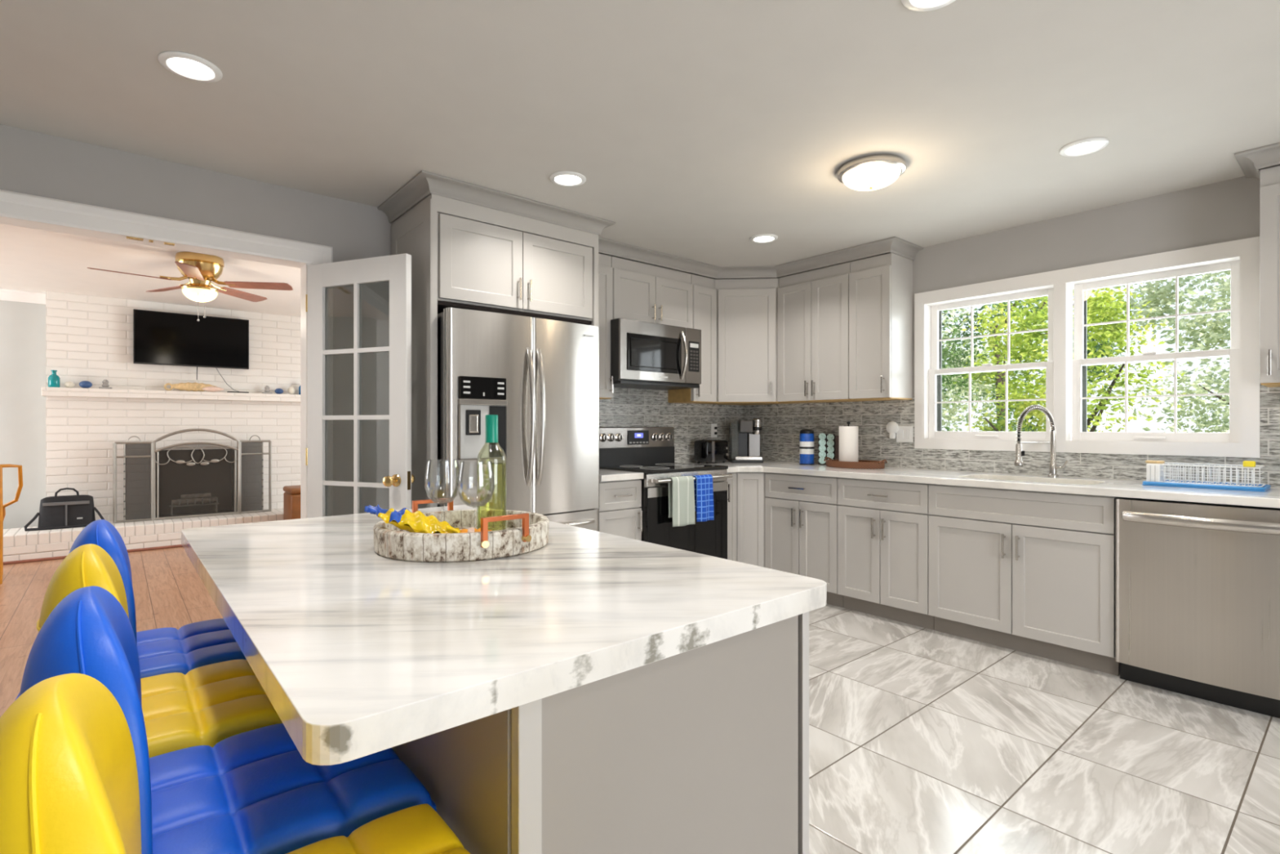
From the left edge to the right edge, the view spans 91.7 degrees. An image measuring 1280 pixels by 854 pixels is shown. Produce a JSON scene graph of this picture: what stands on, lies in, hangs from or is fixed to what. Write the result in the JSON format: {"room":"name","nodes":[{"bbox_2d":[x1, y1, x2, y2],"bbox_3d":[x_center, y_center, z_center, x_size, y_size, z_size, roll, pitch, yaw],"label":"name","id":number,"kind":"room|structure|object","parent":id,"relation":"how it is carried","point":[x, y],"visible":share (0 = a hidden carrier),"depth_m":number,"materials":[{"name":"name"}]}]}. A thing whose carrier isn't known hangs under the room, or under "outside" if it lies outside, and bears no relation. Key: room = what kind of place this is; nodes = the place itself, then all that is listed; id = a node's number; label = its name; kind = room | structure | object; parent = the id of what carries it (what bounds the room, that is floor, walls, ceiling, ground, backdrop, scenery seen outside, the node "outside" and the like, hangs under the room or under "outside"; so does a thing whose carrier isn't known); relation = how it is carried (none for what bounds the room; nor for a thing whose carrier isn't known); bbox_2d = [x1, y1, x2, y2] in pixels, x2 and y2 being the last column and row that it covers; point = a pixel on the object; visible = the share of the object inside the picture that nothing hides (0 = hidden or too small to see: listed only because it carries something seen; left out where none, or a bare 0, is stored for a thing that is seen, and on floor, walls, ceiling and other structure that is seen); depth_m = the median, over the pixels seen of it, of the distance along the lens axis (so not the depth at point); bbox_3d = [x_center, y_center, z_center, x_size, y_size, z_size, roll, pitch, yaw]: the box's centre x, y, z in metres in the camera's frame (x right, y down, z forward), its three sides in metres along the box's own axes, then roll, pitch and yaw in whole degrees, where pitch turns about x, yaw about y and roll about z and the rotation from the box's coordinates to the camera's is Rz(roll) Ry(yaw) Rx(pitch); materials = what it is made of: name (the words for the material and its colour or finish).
{"room":"kitchen","nodes":[
{"label":"kitchen","id":0,"kind":"room"},
{"bbox_2d":[0,300,45,528],"bbox_3d":[-5.595,-0.055,6.466,7.200,2.520,0.100,0,0,-40],"label":"wall","id":1,"kind":"structure","parent":0,"point":[22,324],"depth_m":6.05,"materials":[{"name":"paint"}]},
{"bbox_2d":[0,288,45,304],"bbox_3d":[-7.026,-1.264,5.132,3.092,0.099,0.090,0,0,-40],"label":"trim","id":2,"kind":"structure","parent":1,"relation":"attached to","point":[10,295],"depth_m":6.03,"materials":[{"name":"white paint"}]},
{"bbox_2d":[3,508,283,561],"bbox_3d":[-4.951,1.080,6.323,4.400,0.250,0.550,0,0,-40],"label":"hearth","id":3,"kind":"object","parent":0,"point":[19,544],"depth_m":6.01,"materials":[{"name":"white brick"}]},
{"bbox_2d":[24,487,104,531],"bbox_3d":[-5.447,0.766,5.924,0.594,0.377,0.207,0,0,-36],"label":"laptop bag","id":4,"kind":"object","parent":3,"relation":"on","point":[60,512],"visible":0.97,"depth_m":5.89,"materials":[{"name":"black fabric"}]},
{"bbox_2d":[3,544,182,564],"bbox_3d":[-4.770,1.193,6.109,4.400,0.028,0.028,0,0,-40],"label":"trim","id":5,"kind":"structure","parent":3,"relation":"attached to","point":[175,545],"depth_m":5.66,"materials":[{"name":"brown wood"}]},
{"bbox_2d":[112,428,271,523],"bbox_3d":[-4.699,0.486,6.604,1.373,0.941,0.056,0,0,-40],"label":"fireplace screen","id":6,"kind":"object","parent":3,"relation":"on","point":[193,479],"visible":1,"depth_m":6.55,"materials":[{"name":"grey metal"}]},
{"bbox_2d":[0,223,300,316],"bbox_3d":[-4.091,-1.415,4.686,7.200,0.200,4.960,0,0,-40],"label":"ceiling","id":7,"kind":"structure","parent":0,"point":[32,260],"depth_m":5.31,"materials":[{"name":"white paint"}]},
{"bbox_2d":[87,251,293,321],"bbox_3d":[-3.418,-1.058,4.776,1.237,0.512,1.254,0,0,-40],"label":"ceiling fan","id":8,"kind":"object","parent":7,"relation":"hanging from","point":[200,268],"visible":0.99,"depth_m":4.76,"materials":[{"name":"gold metal"}]},
{"bbox_2d":[45,290,300,520],"bbox_3d":[-4.661,-0.055,7.059,3.008,2.520,0.200,0,0,-40],"label":"wall","id":9,"kind":"structure","parent":0,"point":[89,338],"depth_m":6.42,"materials":[{"name":"white brick"}]},
{"bbox_2d":[41,386,300,402],"bbox_3d":[-4.553,-0.338,6.914,3.030,0.085,0.160,0,0,-40],"label":"fireplace mantel","id":10,"kind":"object","parent":9,"relation":"attached to","point":[46,391],"depth_m":6.48,"materials":[{"name":"white paint"}]},
{"bbox_2d":[48,369,59,386],"bbox_3d":[-5.633,-0.464,5.976,0.084,0.166,0.084,0,0,-40],"label":"bottle","id":11,"kind":"object","parent":10,"relation":"on","point":[53,380],"visible":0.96,"depth_m":5.95,"materials":[{"name":"teal glass"}]},
{"bbox_2d":[64,381,75,387],"bbox_3d":[-5.549,-0.411,6.047,0.076,0.061,0.076,0,0,-40],"label":"ornament","id":12,"kind":"object","parent":10,"relation":"on","point":[68,384],"visible":1,"depth_m":6.03,"materials":[{"name":"white ceramic"}]},
{"bbox_2d":[79,380,92,387],"bbox_3d":[-5.459,-0.418,6.122,0.100,0.075,0.100,0,0,-40],"label":"vase","id":13,"kind":"object","parent":10,"relation":"on","point":[85,384],"visible":1,"depth_m":6.09,"materials":[{"name":"blue ceramic"}]},
{"bbox_2d":[98,379,111,388],"bbox_3d":[-5.346,-0.428,6.218,0.100,0.094,0.060,0,0,-40],"label":"shell ornament","id":14,"kind":"object","parent":10,"relation":"on","point":[105,383],"visible":0.96,"depth_m":6.20,"materials":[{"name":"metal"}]},
{"bbox_2d":[164,382,224,391],"bbox_3d":[-4.790,-0.430,6.688,0.525,0.100,0.078,0,0,-35],"label":"fish","id":15,"kind":"object","parent":10,"relation":"on","point":[188,386],"visible":1,"depth_m":6.66},
{"bbox_2d":[262,385,272,393],"bbox_3d":[-4.273,-0.428,7.125,0.100,0.094,0.060,0,0,-40],"label":"shell ornament","id":16,"kind":"object","parent":10,"relation":"on","point":[267,390],"visible":0.94,"depth_m":7.11,"materials":[{"name":"ceramic"}]},
{"bbox_2d":[133,309,248,391],"bbox_3d":[-4.813,-0.795,6.703,1.010,0.820,0.108,0,0,-40],"label":"television","id":17,"kind":"object","parent":9,"relation":"attached to","point":[159,338],"visible":1,"depth_m":6.64,"materials":[{"name":"black plastic"}]},
{"bbox_2d":[0,124,742,515],"bbox_3d":[-1.571,-0.055,3.485,6.700,2.520,0.128,0,0,-40],"label":"wall","id":18,"kind":"structure","parent":0,"point":[32,162],"depth_m":3.32,"materials":[{"name":"grey paint"}]},
{"bbox_2d":[0,189,333,518],"bbox_3d":[-2.452,0.120,2.735,2.001,2.170,0.147,0,0,-40],"label":"trim","id":19,"kind":"structure","parent":18,"relation":"attached to","point":[16,209],"depth_m":2.96,"materials":[{"name":"white paint"}]},
{"bbox_2d":[305,253,414,517],"bbox_3d":[-1.429,0.177,3.138,0.658,2.035,0.178,0,0,21],"label":"door","id":20,"kind":"structure","parent":18,"relation":"in","point":[396,269],"depth_m":3.12,"materials":[{"name":"white paint"}]},
{"bbox_2d":[598,253,613,399],"bbox_3d":[-0.401,-0.676,4.206,0.338,0.970,0.354,0,0,-40],"label":"upper cabinet","id":21,"kind":"object","parent":18,"relation":"attached to","point":[606,385],"visible":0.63,"depth_m":4.17,"materials":[{"name":"grey paint"}]},
{"bbox_2d":[611,256,693,328],"bbox_3d":[0.021,-0.943,4.562,0.760,0.434,0.354,0,0,-40],"label":"upper cabinet","id":22,"kind":"object","parent":18,"relation":"attached to","point":[644,292],"visible":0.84,"depth_m":4.43,"materials":[{"name":"grey paint"}]},
{"bbox_2d":[610,318,701,390],"bbox_3d":[0.058,-0.506,4.478,0.766,0.434,0.445,0,0,-40],"label":"microwave","id":23,"kind":"object","parent":22,"relation":"attached to","point":[645,355],"visible":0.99,"depth_m":4.31,"materials":[{"name":"silver metal"}]},
{"bbox_2d":[667,274,715,403],"bbox_3d":[0.410,-0.676,4.891,0.255,0.970,0.354,0,0,-40],"label":"upper cabinet","id":24,"kind":"object","parent":18,"relation":"attached to","point":[704,291],"visible":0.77,"depth_m":4.81,"materials":[{"name":"grey paint"}]},
{"bbox_2d":[711,423,717,437],"bbox_3d":[0.626,0.030,5.252,0.072,0.116,0.008,0,0,-40],"label":"outlet","id":25,"kind":"object","parent":18,"relation":"attached to","point":[713,426],"visible":1,"depth_m":5.25,"materials":[{"name":"white plastic"}]},
{"bbox_2d":[694,278,791,404],"bbox_3d":[0.861,-0.676,5.055,0.639,0.970,0.610,0,0,-40],"label":"upper cabinet","id":26,"kind":"object","parent":18,"relation":"attached to","point":[747,309],"visible":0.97,"depth_m":4.86,"materials":[{"name":"grey paint"}]},
{"bbox_2d":[598,236,923,278],"bbox_3d":[0.741,-1.197,4.428,2.402,0.074,0.890,0,0,-3],"label":"trim","id":27,"kind":"structure","parent":26,"relation":"attached to","point":[895,245],"depth_m":4.43,"materials":[{"name":"paint"}]},
{"bbox_2d":[0,0,1279,279],"bbox_3d":[0.466,-1.335,1.075,6.700,0.200,6.440,0,0,-40],"label":"ceiling","id":28,"kind":"structure","parent":0,"point":[700,129],"depth_m":2.34,"materials":[{"name":"paint"}]},
{"bbox_2d":[157,50,222,82],"bbox_3d":[-1.538,-1.230,2.130,0.180,0.009,0.180,0,0,-40],"label":"recessed light","id":29,"kind":"object","parent":28,"relation":"in","point":[185,65],"visible":1,"depth_m":2.12,"materials":[{"name":"white plastic"}]},
{"bbox_2d":[167,57,213,78],"bbox_3d":[-1.538,-1.231,2.130,0.131,0.001,0.131,0,0,-40],"label":"diffuser","id":30,"kind":"object","parent":29,"relation":"attached to","point":[185,66],"depth_m":2.13,"materials":[{"name":"white plastic"}]},
{"bbox_2d":[549,171,586,186],"bbox_3d":[-0.358,-1.230,3.088,0.180,0.009,0.180,0,0,-40],"label":"recessed light","id":31,"kind":"object","parent":28,"relation":"in","point":[560,178],"visible":1,"depth_m":3.08,"materials":[{"name":"white plastic"}]},
{"bbox_2d":[555,174,581,184],"bbox_3d":[-0.358,-1.231,3.088,0.131,0.001,0.131,0,0,-40],"label":"diffuser","id":32,"kind":"object","parent":31,"relation":"attached to","point":[562,179],"depth_m":3.09,"materials":[{"name":"white plastic"}]},
{"bbox_2d":[750,233,777,243],"bbox_3d":[0.809,-1.230,4.062,0.180,0.009,0.180,0,0,-40],"label":"recessed light","id":33,"kind":"object","parent":28,"relation":"in","point":[766,237],"visible":1,"depth_m":4.05,"materials":[{"name":"white plastic"}]},
{"bbox_2d":[753,235,773,241],"bbox_3d":[0.809,-1.231,4.062,0.131,0.001,0.131,0,0,-40],"label":"diffuser","id":34,"kind":"object","parent":33,"relation":"attached to","point":[765,238],"depth_m":4.07,"materials":[{"name":"white plastic"}]},
{"bbox_2d":[836,153,906,191],"bbox_3d":[1.100,-1.179,2.959,0.310,0.109,0.310,0,0,-40],"label":"flush ceiling light","id":35,"kind":"object","parent":28,"relation":"attached to","point":[873,171],"visible":1,"depth_m":2.88,"materials":[{"name":"white glass"}]},
{"bbox_2d":[901,0,955,11],"bbox_3d":[0.832,-1.230,1.750,0.180,0.009,0.180,0,0,-40],"label":"recessed light","id":36,"kind":"object","parent":28,"relation":"in","point":[913,5],"visible":1,"depth_m":1.81,"materials":[{"name":"white plastic"}]},
{"bbox_2d":[911,0,945,5],"bbox_3d":[0.832,-1.231,1.750,0.131,0.001,0.131,0,0,-40],"label":"diffuser","id":37,"kind":"object","parent":36,"relation":"attached to","point":[923,2],"depth_m":1.80,"materials":[{"name":"white plastic"}]},
{"bbox_2d":[1058,137,1109,156],"bbox_3d":[1.954,-1.230,2.738,0.180,0.009,0.180,0,0,-40],"label":"recessed light","id":38,"kind":"object","parent":28,"relation":"in","point":[1089,145],"visible":1,"depth_m":2.73,"materials":[{"name":"white plastic"}]},
{"bbox_2d":[1066,142,1102,154],"bbox_3d":[1.954,-1.231,2.738,0.131,0.001,0.131,0,0,-40],"label":"diffuser","id":39,"kind":"object","parent":38,"relation":"attached to","point":[1089,146],"depth_m":2.74,"materials":[{"name":"white plastic"}]},
{"bbox_2d":[0,546,1279,853],"bbox_3d":[-1.656,1.255,2.463,8.050,0.100,11.300,0,0,-40],"label":"floor","id":40,"kind":"structure","parent":0,"point":[922,740],"depth_m":2.36,"materials":[{"name":"tile"}]},
{"bbox_2d":[0,463,22,584],"bbox_3d":[-5.220,0.746,4.762,0.710,0.917,0.467,0,0,-40],"label":"armchair","id":41,"kind":"object","parent":40,"relation":"on","point":[2,507],"visible":1,"depth_m":4.78,"materials":[{"name":"brown wood"}]},
{"bbox_2d":[68,519,246,678],"bbox_3d":[-1.118,0.710,1.543,0.468,0.990,0.387,0,0,-40],"label":"bar stool","id":42,"kind":"object","parent":40,"relation":"on","point":[161,651],"visible":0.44,"depth_m":1.46,"materials":[{"name":"blue leather"}]},
{"bbox_2d":[35,543,282,757],"bbox_3d":[-0.877,0.710,1.238,0.468,0.990,0.387,0,0,-40],"label":"bar stool","id":43,"kind":"object","parent":40,"relation":"on","point":[209,704],"visible":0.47,"depth_m":1.16,"materials":[{"name":"yellow leather"}]},
{"bbox_2d":[15,586,436,853],"bbox_3d":[-0.604,0.710,0.930,0.468,0.990,0.387,0,0,-40],"label":"bar stool","id":44,"kind":"object","parent":40,"relation":"on","point":[252,792],"visible":0.63,"depth_m":0.87,"materials":[{"name":"blue leather"}]},
{"bbox_2d":[0,672,470,853],"bbox_3d":[-0.358,0.710,0.621,0.468,0.990,0.387,0,0,-40],"label":"bar stool","id":45,"kind":"object","parent":40,"relation":"on","point":[69,782],"visible":1,"depth_m":0.47,"materials":[{"name":"yellow leather"}]},
{"bbox_2d":[283,484,300,519],"bbox_3d":[-3.584,0.922,6.751,0.450,0.565,0.410,0,0,-40],"label":"ottoman","id":46,"kind":"object","parent":40,"relation":"on","point":[291,497],"visible":0.28,"depth_m":6.50,"materials":[{"name":"brown leather"}]},
{"bbox_2d":[391,193,598,509],"bbox_3d":[-0.822,0.022,3.632,1.035,2.366,0.622,0,0,-40],"label":"tall cabinet","id":47,"kind":"object","parent":40,"relation":"on","point":[466,255],"visible":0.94,"depth_m":3.27,"materials":[{"name":"grey paint"}]},
{"bbox_2d":[377,170,615,235],"bbox_3d":[-0.811,-1.197,3.621,1.179,0.074,0.662,0,0,-40],"label":"trim","id":48,"kind":"structure","parent":47,"relation":"attached to","point":[424,183],"depth_m":3.31,"materials":[{"name":"paint"}]},
{"bbox_2d":[437,307,599,531],"bbox_3d":[-0.775,0.311,3.552,0.923,1.788,0.764,0,0,-40],"label":"refrigerator","id":49,"kind":"object","parent":40,"relation":"on","point":[540,376],"visible":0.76,"depth_m":3.26,"materials":[{"name":"metal"}]},
{"bbox_2d":[466,409,480,435],"bbox_3d":[-0.827,-0.022,3.084,0.078,0.125,0.006,0,0,-40],"label":"dispenser paddle","id":50,"kind":"object","parent":49,"relation":"attached to","point":[473,416],"depth_m":3.07,"materials":[{"name":"black plastic"}]},
{"bbox_2d":[391,611,808,853],"bbox_3d":[-0.370,0.768,1.553,0.676,0.874,1.470,0,0,-40],"label":"kitchen island","id":51,"kind":"object","parent":40,"relation":"on","point":[704,749],"visible":0.28,"depth_m":0.94,"materials":[{"name":"paint"}]},
{"bbox_2d":[181,504,826,765],"bbox_3d":[-0.475,0.311,1.471,0.887,0.040,1.550,0,0,-40],"label":"island countertop","id":52,"kind":"structure","parent":51,"relation":"on","point":[358,651],"depth_m":0.97,"materials":[{"name":"stone"}]},
{"bbox_2d":[373,497,549,562],"bbox_3d":[-0.433,0.243,1.535,0.414,0.094,0.436,0,0,-40],"label":"tray","id":53,"kind":"object","parent":52,"relation":"on","point":[525,532],"visible":0.89,"depth_m":1.37,"materials":[{"name":"white wood"}]},
{"bbox_2d":[364,503,459,533],"bbox_3d":[-0.526,0.218,1.443,0.194,0.079,0.095,0,0,1],"label":"napkin","id":54,"kind":"object","parent":53,"relation":"in","point":[417,522],"visible":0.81,"depth_m":1.41,"materials":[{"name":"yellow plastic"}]},
{"bbox_2d":[424,459,459,521],"bbox_3d":[-0.489,0.177,1.543,0.087,0.191,0.087,0,0,-40],"label":"wine glass","id":55,"kind":"object","parent":53,"relation":"on","point":[429,494],"visible":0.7,"depth_m":1.52,"materials":[{"name":"white"}]},
{"bbox_2d":[445,523,491,533],"bbox_3d":[-0.372,0.241,1.412,0.128,0.047,0.058,0,0,-13],"label":"snack bag","id":56,"kind":"object","parent":53,"relation":"in","point":[449,528],"visible":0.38,"depth_m":1.40,"materials":[{"name":"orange plastic"}]},
{"bbox_2d":[457,460,494,528],"bbox_3d":[-0.390,0.177,1.480,0.087,0.191,0.087,0,0,-40],"label":"wine glass","id":57,"kind":"object","parent":53,"relation":"on","point":[460,486],"visible":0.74,"depth_m":1.46,"materials":[{"name":"white"}]},
{"bbox_2d":[476,414,506,530],"bbox_3d":[-0.382,0.121,1.599,0.074,0.305,0.074,0,0,-40],"label":"wine bottle","id":58,"kind":"object","parent":53,"relation":"on","point":[491,420],"visible":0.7,"depth_m":1.59,"materials":[{"name":"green glass"}]},
{"bbox_2d":[598,479,642,540],"bbox_3d":[-0.295,0.768,4.077,0.338,0.873,0.620,0,0,-40],"label":"base cabinet","id":59,"kind":"object","parent":40,"relation":"on","point":[620,513],"visible":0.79,"depth_m":3.88,"materials":[{"name":"grey paint"}]},
{"bbox_2d":[599,468,644,481],"bbox_3d":[-0.298,0.310,4.079,0.336,0.039,0.606,0,0,-40],"label":"countertop","id":60,"kind":"structure","parent":59,"relation":"on","point":[605,475],"depth_m":3.87,"materials":[{"name":"stone"}]},
{"bbox_2d":[599,426,733,559],"bbox_3d":[0.158,0.603,4.398,0.762,1.205,0.696,0,0,-40],"label":"range","id":61,"kind":"object","parent":40,"relation":"on","point":[649,451],"visible":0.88,"depth_m":4.35,"materials":[{"name":"metal"}]},
{"bbox_2d":[599,462,728,474],"bbox_3d":[0.161,0.288,4.396,0.762,0.024,0.553,0,0,-40],"label":"cooktop","id":62,"kind":"object","parent":61,"relation":"in","point":[646,468],"depth_m":4.28,"materials":[{"name":"black glass"}]},
{"bbox_2d":[667,475,695,526],"bbox_3d":[0.273,0.481,4.050,0.195,0.318,0.062,0,0,-40],"label":"dish towel","id":63,"kind":"object","parent":61,"relation":"hanging from","point":[681,490],"visible":1,"depth_m":4.02,"materials":[{"name":"grey fabric"}]},
{"bbox_2d":[693,474,714,521],"bbox_3d":[0.426,0.476,4.179,0.156,0.308,0.062,0,0,-40],"label":"dish towel","id":64,"kind":"object","parent":61,"relation":"hanging from","point":[703,486],"visible":0.93,"depth_m":4.16,"materials":[{"name":"blue fabric"}]},
{"bbox_2d":[726,471,766,567],"bbox_3d":[0.799,0.768,4.930,0.894,0.873,0.722,0,0,-40],"label":"base cabinet","id":65,"kind":"object","parent":40,"relation":"on","point":[746,497],"visible":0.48,"depth_m":4.57,"materials":[{"name":"grey paint"}]},
{"bbox_2d":[687,460,1279,508],"bbox_3d":[1.900,0.310,3.629,0.894,0.039,4.131,0,0,-40],"label":"countertop","id":66,"kind":"structure","parent":65,"relation":"on","point":[1270,498],"depth_m":3.38,"materials":[{"name":"stone"}]},
{"bbox_2d":[693,440,728,463],"bbox_3d":[0.577,0.197,5.003,0.260,0.187,0.162,0,0,-40],"label":"toaster","id":67,"kind":"object","parent":66,"relation":"on","point":[704,451],"visible":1,"depth_m":4.94,"materials":[{"name":"black metal"}]},
{"bbox_2d":[728,418,763,462],"bbox_3d":[0.875,0.112,5.144,0.251,0.358,0.230,0,0,2],"label":"coffee maker","id":68,"kind":"object","parent":66,"relation":"on","point":[744,436],"visible":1,"depth_m":5.08,"materials":[{"name":"black plastic"}]},
{"bbox_2d":[734,456,762,460],"bbox_3d":[0.883,0.254,5.080,0.220,0.028,0.093,0,0,2],"label":"drip tray","id":69,"kind":"object","parent":68,"relation":"on","point":[736,458],"depth_m":5.03,"materials":[{"name":"silver metal"}]},
{"bbox_2d":[799,429,814,464],"bbox_3d":[1.296,0.154,4.827,0.113,0.274,0.113,0,0,-40],"label":"canister","id":70,"kind":"object","parent":66,"relation":"on","point":[806,447],"visible":1,"depth_m":4.78,"materials":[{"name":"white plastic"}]},
{"bbox_2d":[818,432,839,464],"bbox_3d":[1.459,0.168,4.772,0.170,0.245,0.070,0,0,20],"label":"coffee pod rack","id":71,"kind":"object","parent":66,"relation":"on","point":[828,444],"visible":0.81,"depth_m":4.75,"materials":[{"name":"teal plastic"}]},
{"bbox_2d":[823,457,887,468],"bbox_3d":[1.547,0.258,4.482,0.286,0.066,0.466,0,0,-40],"label":"wicker tray","id":72,"kind":"object","parent":66,"relation":"on","point":[861,464],"visible":0.95,"depth_m":4.36,"materials":[{"name":"brown wicker"}]},
{"bbox_2d":[839,421,857,462],"bbox_3d":[1.514,0.119,4.514,0.140,0.322,0.140,0,0,-40],"label":"paper towel holder","id":73,"kind":"object","parent":72,"relation":"on","point":[848,435],"visible":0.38,"depth_m":4.46,"materials":[{"name":"white paper"}]},
{"bbox_2d":[1013,404,1068,477],"bbox_3d":[2.294,0.081,3.582,0.290,0.419,0.092,0,0,2],"label":"kitchen faucet","id":74,"kind":"object","parent":66,"relation":"on","point":[1020,453],"visible":1,"depth_m":3.58,"materials":[{"name":"silver metal"}]},
{"bbox_2d":[1142,462,1271,491],"bbox_3d":[2.746,0.236,3.025,0.246,0.108,0.441,0,0,-40],"label":"dish rack","id":75,"kind":"object","parent":66,"relation":"on","point":[1155,473],"visible":0.95,"depth_m":3.00,"materials":[{"name":"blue plastic"}]},
{"bbox_2d":[1146,462,1163,481],"bbox_3d":[2.579,0.230,3.114,0.080,0.094,0.054,0,0,-40],"label":"cup","id":76,"kind":"object","parent":75,"relation":"on","point":[1154,472],"depth_m":3.09,"materials":[{"name":"white plastic"}]},
{"bbox_2d":[1145,460,1164,463],"bbox_3d":[2.576,0.175,3.110,0.040,0.014,0.070,0,0,-40],"label":"sponge","id":77,"kind":"object","parent":75,"relation":"on","point":[1146,461],"visible":1,"depth_m":3.09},
{"bbox_2d":[1243,460,1255,466],"bbox_3d":[2.781,0.168,2.837,0.028,0.026,0.040,0,0,-40],"label":"sponge","id":78,"kind":"object","parent":75,"relation":"on","point":[1246,464],"visible":1,"depth_m":2.83,"materials":[{"name":"yellow"}]},
{"bbox_2d":[764,472,843,607],"bbox_3d":[1.321,0.768,4.506,0.636,0.873,0.596,0,0,-40],"label":"base cabinet","id":79,"kind":"object","parent":40,"relation":"on","point":[801,511],"visible":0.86,"depth_m":4.29,"materials":[{"name":"grey paint"}]},
{"bbox_2d":[837,477,933,630],"bbox_3d":[1.707,0.768,4.048,0.636,0.873,0.596,0,0,-40],"label":"base cabinet","id":80,"kind":"object","parent":40,"relation":"on","point":[882,526],"visible":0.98,"depth_m":3.86,"materials":[{"name":"grey paint"}]},
{"bbox_2d":[928,484,1119,675],"bbox_3d":[2.188,0.768,3.480,0.636,0.873,0.886,0,0,-40],"label":"base cabinet","id":81,"kind":"object","parent":40,"relation":"on","point":[1031,572],"visible":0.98,"depth_m":3.25,"materials":[{"name":"grey paint"}]},
{"bbox_2d":[1115,497,1279,718],"bbox_3d":[2.638,0.772,2.877,0.681,0.866,0.596,0,0,-40],"label":"dishwasher","id":82,"kind":"object","parent":40,"relation":"on","point":[1197,584],"visible":1,"depth_m":2.69,"materials":[{"name":"silver metal"}]},
{"bbox_2d":[742,176,1279,488],"bbox_3d":[3.003,-0.015,3.140,0.158,2.440,6.320,0,0,-40],"label":"wall","id":83,"kind":"structure","parent":0,"point":[1228,210],"depth_m":3.67,"materials":[{"name":"grey paint"}]},
{"bbox_2d":[777,262,862,403],"bbox_3d":[1.372,-0.676,4.684,0.354,0.970,0.610,0,0,-40],"label":"upper cabinet","id":84,"kind":"object","parent":83,"relation":"attached to","point":[813,305],"visible":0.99,"depth_m":4.57,"materials":[{"name":"grey paint"}]},
{"bbox_2d":[848,253,912,400],"bbox_3d":[1.669,-0.676,4.333,0.354,0.970,0.303,0,0,-40],"label":"upper cabinet","id":85,"kind":"object","parent":83,"relation":"attached to","point":[881,286],"visible":1,"depth_m":4.24,"materials":[{"name":"grey paint"}]},
{"bbox_2d":[896,426,912,442],"bbox_3d":[1.858,0.050,4.365,0.009,0.116,0.120,0,0,-40],"label":"switch plate","id":86,"kind":"object","parent":83,"relation":"attached to","point":[904,433],"visible":1,"depth_m":4.36,"materials":[{"name":"white plastic"}]},
{"bbox_2d":[885,421,898,438],"bbox_3d":[1.792,0.021,4.415,0.032,0.124,0.092,0,0,-40],"label":"night light","id":87,"kind":"object","parent":86,"relation":"attached to","point":[892,427],"visible":1,"depth_m":4.40,"materials":[{"name":"white plastic"}]},
{"bbox_2d":[928,288,1053,439],"bbox_3d":[2.261,-0.380,4.031,0.089,0.926,0.755,0,0,-39],"label":"window","id":88,"kind":"structure","parent":83,"relation":"in","point":[935,374],"depth_m":4.02,"materials":[{"name":"white paint"}]},
{"bbox_2d":[914,236,1259,457],"bbox_3d":[2.511,-0.387,3.709,0.156,1.072,1.701,0,0,-40],"label":"trim","id":89,"kind":"structure","parent":83,"relation":"attached to","point":[1246,251],"depth_m":3.58,"materials":[{"name":"white paint"}]},
{"bbox_2d":[1071,260,1239,442],"bbox_3d":[2.794,-0.380,3.400,0.089,0.926,0.723,0,0,-39],"label":"window","id":90,"kind":"structure","parent":83,"relation":"in","point":[1080,362],"depth_m":3.38,"materials":[{"name":"white paint"}]},
{"bbox_2d":[1259,165,1279,386],"bbox_3d":[3.040,-0.676,2.710,0.354,0.970,0.458,0,0,-40],"label":"upper cabinet","id":91,"kind":"object","parent":83,"relation":"attached to","point":[1269,178],"visible":1,"depth_m":2.77,"materials":[{"name":"grey paint"}]},
{"bbox_2d":[1234,142,1279,178],"bbox_3d":[3.141,-1.197,2.564,0.392,0.074,0.962,0,0,-40],"label":"trim","id":92,"kind":"structure","parent":91,"relation":"attached to","point":[1251,162],"depth_m":2.78,"materials":[{"name":"paint"}]},
{"bbox_2d":[1142,483,1270,491],"bbox_3d":[2.746,0.287,3.025,0.240,0.006,0.435,0,0,-40],"label":"drip tray","id":93,"kind":"object","parent":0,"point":[1238,486],"depth_m":2.92,"materials":[{"name":"blue plastic"}]},
{"label":"outside","id":94,"kind":"structure","parent":0,"visible":0},
{"bbox_3d":[15.438,1.880,16.320,35.350,0.150,55.000,0,0,-40],"label":"ground","id":95,"kind":"structure","parent":94,"visible":0},
{"bbox_2d":[942,304,1022,431],"bbox_3d":[5.277,-2.166,13.280,5.541,7.947,5.360,0,0,16],"label":"tree","id":96,"kind":"object","parent":95,"relation":"on","point":[951,411],"visible":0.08,"depth_m":11.65,"materials":[{"name":"green plant"}]},
{"bbox_2d":[942,288,1150,431],"bbox_3d":[5.052,-0.956,8.618,3.248,5.531,3.390,0,0,-40],"label":"tree","id":97,"kind":"object","parent":95,"relation":"on","point":[945,351],"visible":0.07,"depth_m":9.24,"materials":[{"name":"green plant"}]},
{"bbox_2d":[952,282,1189,431],"bbox_3d":[4.112,0.093,5.994,1.907,3.437,2.560,0,0,40],"label":"tree","id":98,"kind":"object","parent":95,"relation":"on","point":[1111,331],"visible":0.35,"depth_m":5.64,"materials":[{"name":"green plant"}]},
{"bbox_2d":[1100,271,1230,429],"bbox_3d":[10.297,-2.420,8.249,6.291,8.455,6.234,0,0,-2],"label":"tree","id":99,"kind":"object","parent":95,"relation":"on","point":[1154,298],"visible":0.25,"depth_m":9.81,"materials":[{"name":"green plant"}]},
{"bbox_2d":[1111,270,1230,432],"bbox_3d":[6.602,-0.965,5.448,4.489,5.548,4.597,0,0,-5],"label":"tree","id":100,"kind":"object","parent":95,"relation":"on","point":[1224,401],"visible":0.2,"depth_m":6.48,"materials":[{"name":"green plant"}]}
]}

